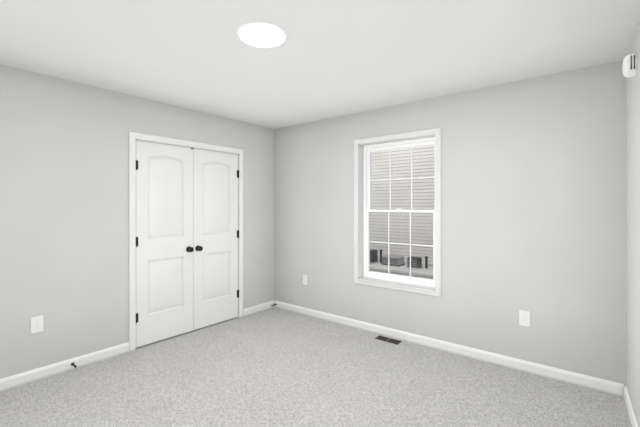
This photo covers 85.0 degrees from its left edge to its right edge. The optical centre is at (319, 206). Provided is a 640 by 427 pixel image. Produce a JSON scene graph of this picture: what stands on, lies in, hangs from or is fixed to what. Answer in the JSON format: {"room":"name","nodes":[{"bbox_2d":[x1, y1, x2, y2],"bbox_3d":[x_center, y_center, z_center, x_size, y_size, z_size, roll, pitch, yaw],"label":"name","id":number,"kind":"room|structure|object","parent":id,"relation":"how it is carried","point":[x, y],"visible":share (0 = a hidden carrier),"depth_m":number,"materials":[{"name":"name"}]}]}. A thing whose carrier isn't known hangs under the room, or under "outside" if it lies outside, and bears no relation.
{"room":"empty bedroom","nodes":[
{"label":"empty bedroom","id":0,"kind":"room"},
{"bbox_2d":[0,64,273,378],"bbox_3d":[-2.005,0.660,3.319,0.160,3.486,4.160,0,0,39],"label":"wall","id":1,"kind":"structure","parent":0,"point":[64,144],"depth_m":3.04,"materials":[{"name":"grey paint"}]},
{"bbox_2d":[31,315,42,332],"bbox_3d":[-2.289,0.954,2.829,0.009,0.128,0.078,0,0,39],"label":"outlet","id":2,"kind":"object","parent":1,"relation":"attached to","point":[36,322],"visible":1,"depth_m":2.83,"materials":[{"name":"white plastic"}]},
{"bbox_2d":[0,300,273,391],"bbox_3d":[-1.887,1.357,3.327,0.014,0.092,4.000,0,0,39],"label":"baseboard","id":3,"kind":"structure","parent":1,"relation":"attached to","point":[9,382],"depth_m":3.00,"materials":[{"name":"white wood"}]},
{"bbox_2d":[136,140,193,347],"bbox_3d":[-1.607,0.367,3.668,0.103,2.048,0.628,0,0,39],"label":"closet door","id":4,"kind":"structure","parent":1,"relation":"in","point":[164,172],"depth_m":3.66,"materials":[{"name":"white wood"}]},
{"bbox_2d":[129,132,242,351],"bbox_3d":[-1.474,0.339,3.966,0.178,2.128,1.385,0,0,39],"label":"door frame","id":5,"kind":"structure","parent":1,"relation":"attached to","point":[133,136],"depth_m":3.42,"materials":[{"name":"white wood"}]},
{"bbox_2d":[193,148,238,329],"bbox_3d":[-1.212,0.368,4.161,0.103,2.046,0.628,0,0,39],"label":"closet door","id":6,"kind":"structure","parent":1,"relation":"in","point":[215,174],"depth_m":4.15,"materials":[{"name":"white wood"}]},
{"bbox_2d":[0,307,631,426],"bbox_3d":[-0.293,1.428,2.049,4.420,0.050,4.320,0,0,39],"label":"floor","id":7,"kind":"structure","parent":0,"point":[272,367],"depth_m":2.71,"materials":[{"name":"grey carpet"}]},
{"bbox_2d":[375,335,401,344],"bbox_3d":[0.715,1.400,3.666,0.260,0.006,0.100,0,0,39],"label":"floor vent","id":8,"kind":"object","parent":7,"relation":"in","point":[386,339],"visible":1,"depth_m":3.65,"materials":[{"name":"brown metal"}]},
{"bbox_2d":[0,0,639,128],"bbox_3d":[-0.293,-1.108,2.049,4.420,0.050,4.320,0,0,39],"label":"ceiling","id":9,"kind":"structure","parent":0,"point":[336,58],"depth_m":2.40,"materials":[{"name":"white paint"}]},
{"bbox_2d":[238,22,285,47],"bbox_3d":[-0.365,-1.069,2.205,0.300,0.028,0.300,0,0,39],"label":"ceiling light fixture","id":10,"kind":"object","parent":9,"relation":"attached to","point":[258,34],"depth_m":2.16,"materials":[{"name":"white glass"}]},
{"bbox_2d":[370,145,434,264],"bbox_3d":[3.761,-1.472,10.385,18.000,6.510,0.120,0,0,39],"label":"siding","id":11,"kind":"object","parent":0,"point":[423,157],"depth_m":11.18,"materials":[{"name":"grey plastic"}]},
{"bbox_2d":[274,60,625,386],"bbox_3d":[0.856,0.160,3.794,4.030,2.486,0.160,0,0,39],"label":"wall","id":12,"kind":"structure","parent":0,"point":[533,170],"depth_m":3.08,"materials":[{"name":"grey paint"}]},
{"bbox_2d":[303,274,306,284],"bbox_3d":[-0.194,0.948,4.527,0.078,0.128,0.009,0,0,39],"label":"outlet","id":13,"kind":"object","parent":12,"relation":"attached to","point":[304,276],"visible":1,"depth_m":4.52,"materials":[{"name":"white plastic"}]},
{"bbox_2d":[354,128,440,296],"bbox_3d":[0.843,0.059,3.802,1.014,1.659,0.204,0,0,39],"label":"double-hung window","id":14,"kind":"structure","parent":12,"relation":"in","point":[363,148],"depth_m":3.90,"materials":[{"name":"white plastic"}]},
{"bbox_2d":[274,300,623,396],"bbox_3d":[0.801,1.357,3.726,3.682,0.092,0.014,0,0,39],"label":"baseboard","id":15,"kind":"structure","parent":12,"relation":"attached to","point":[595,383],"depth_m":3.21,"materials":[{"name":"white wood"}]},
{"bbox_2d":[519,310,529,326],"bbox_3d":[1.742,0.953,2.976,0.078,0.128,0.009,0,0,39],"label":"outlet","id":16,"kind":"object","parent":12,"relation":"attached to","point":[524,316],"visible":1,"depth_m":2.97,"materials":[{"name":"white plastic"}]},
{"bbox_2d":[626,22,639,426],"bbox_3d":[1.104,0.160,0.848,0.160,2.486,4.460,0,0,36],"label":"wall","id":17,"kind":"structure","parent":0,"point":[632,83],"depth_m":2.30,"materials":[{"name":"grey paint"}]},
{"bbox_2d":[622,53,636,77],"bbox_3d":[1.954,-0.887,2.208,0.064,0.140,0.142,0,0,39],"label":"smoke detector","id":18,"kind":"object","parent":17,"relation":"attached to","point":[629,67],"visible":1,"depth_m":2.17,"materials":[{"name":"white plastic"}]},
{"bbox_2d":[624,386,638,426],"bbox_3d":[1.076,1.357,0.958,0.014,0.092,3.966,0,0,36],"label":"baseboard","id":19,"kind":"structure","parent":17,"relation":"attached to","point":[632,417],"depth_m":2.31,"materials":[{"name":"white wood"}]},
{"label":"outside","id":20,"kind":"structure","parent":0,"visible":0},
{"bbox_3d":[1.754,3.054,7.881,18.000,0.099,6.740,0,0,39],"label":"ground","id":21,"kind":"structure","parent":20,"visible":0},
{"bbox_2d":[370,259,432,278],"bbox_3d":[3.364,2.403,9.890,18.000,1.200,1.490,0,0,39],"label":"concrete pad","id":22,"kind":"structure","parent":21,"relation":"on","point":[427,273],"depth_m":10.00,"materials":[{"name":"grey concrete"}]},
{"bbox_2d":[370,249,377,263],"bbox_3d":[1.534,1.577,11.284,0.550,0.450,0.454,0,0,39],"label":"air conditioner unit","id":23,"kind":"object","parent":22,"relation":"on","point":[373,253],"visible":0.36,"depth_m":11.11,"materials":[{"name":"metal"}]},
{"bbox_2d":[381,255,404,265],"bbox_3d":[2.259,1.672,10.830,0.620,0.260,0.404,0,0,39],"label":"air conditioner unit","id":24,"kind":"object","parent":22,"relation":"on","point":[394,260],"visible":1,"depth_m":10.68,"materials":[{"name":"grey metal"}]},
{"bbox_2d":[379,249,427,267],"bbox_3d":[2.245,1.572,10.940,2.360,0.460,0.150,0,0,39],"label":"posts","id":25,"kind":"object","parent":22,"relation":"on","point":[426,257],"depth_m":10.21,"materials":[{"name":"black metal"}]},
{"bbox_2d":[406,257,422,268],"bbox_3d":[2.782,1.652,10.283,0.360,0.300,0.324,0,0,39],"label":"air conditioner unit","id":26,"kind":"object","parent":22,"relation":"on","point":[416,262],"visible":0.98,"depth_m":10.17,"materials":[{"name":"metal"}]}
]}

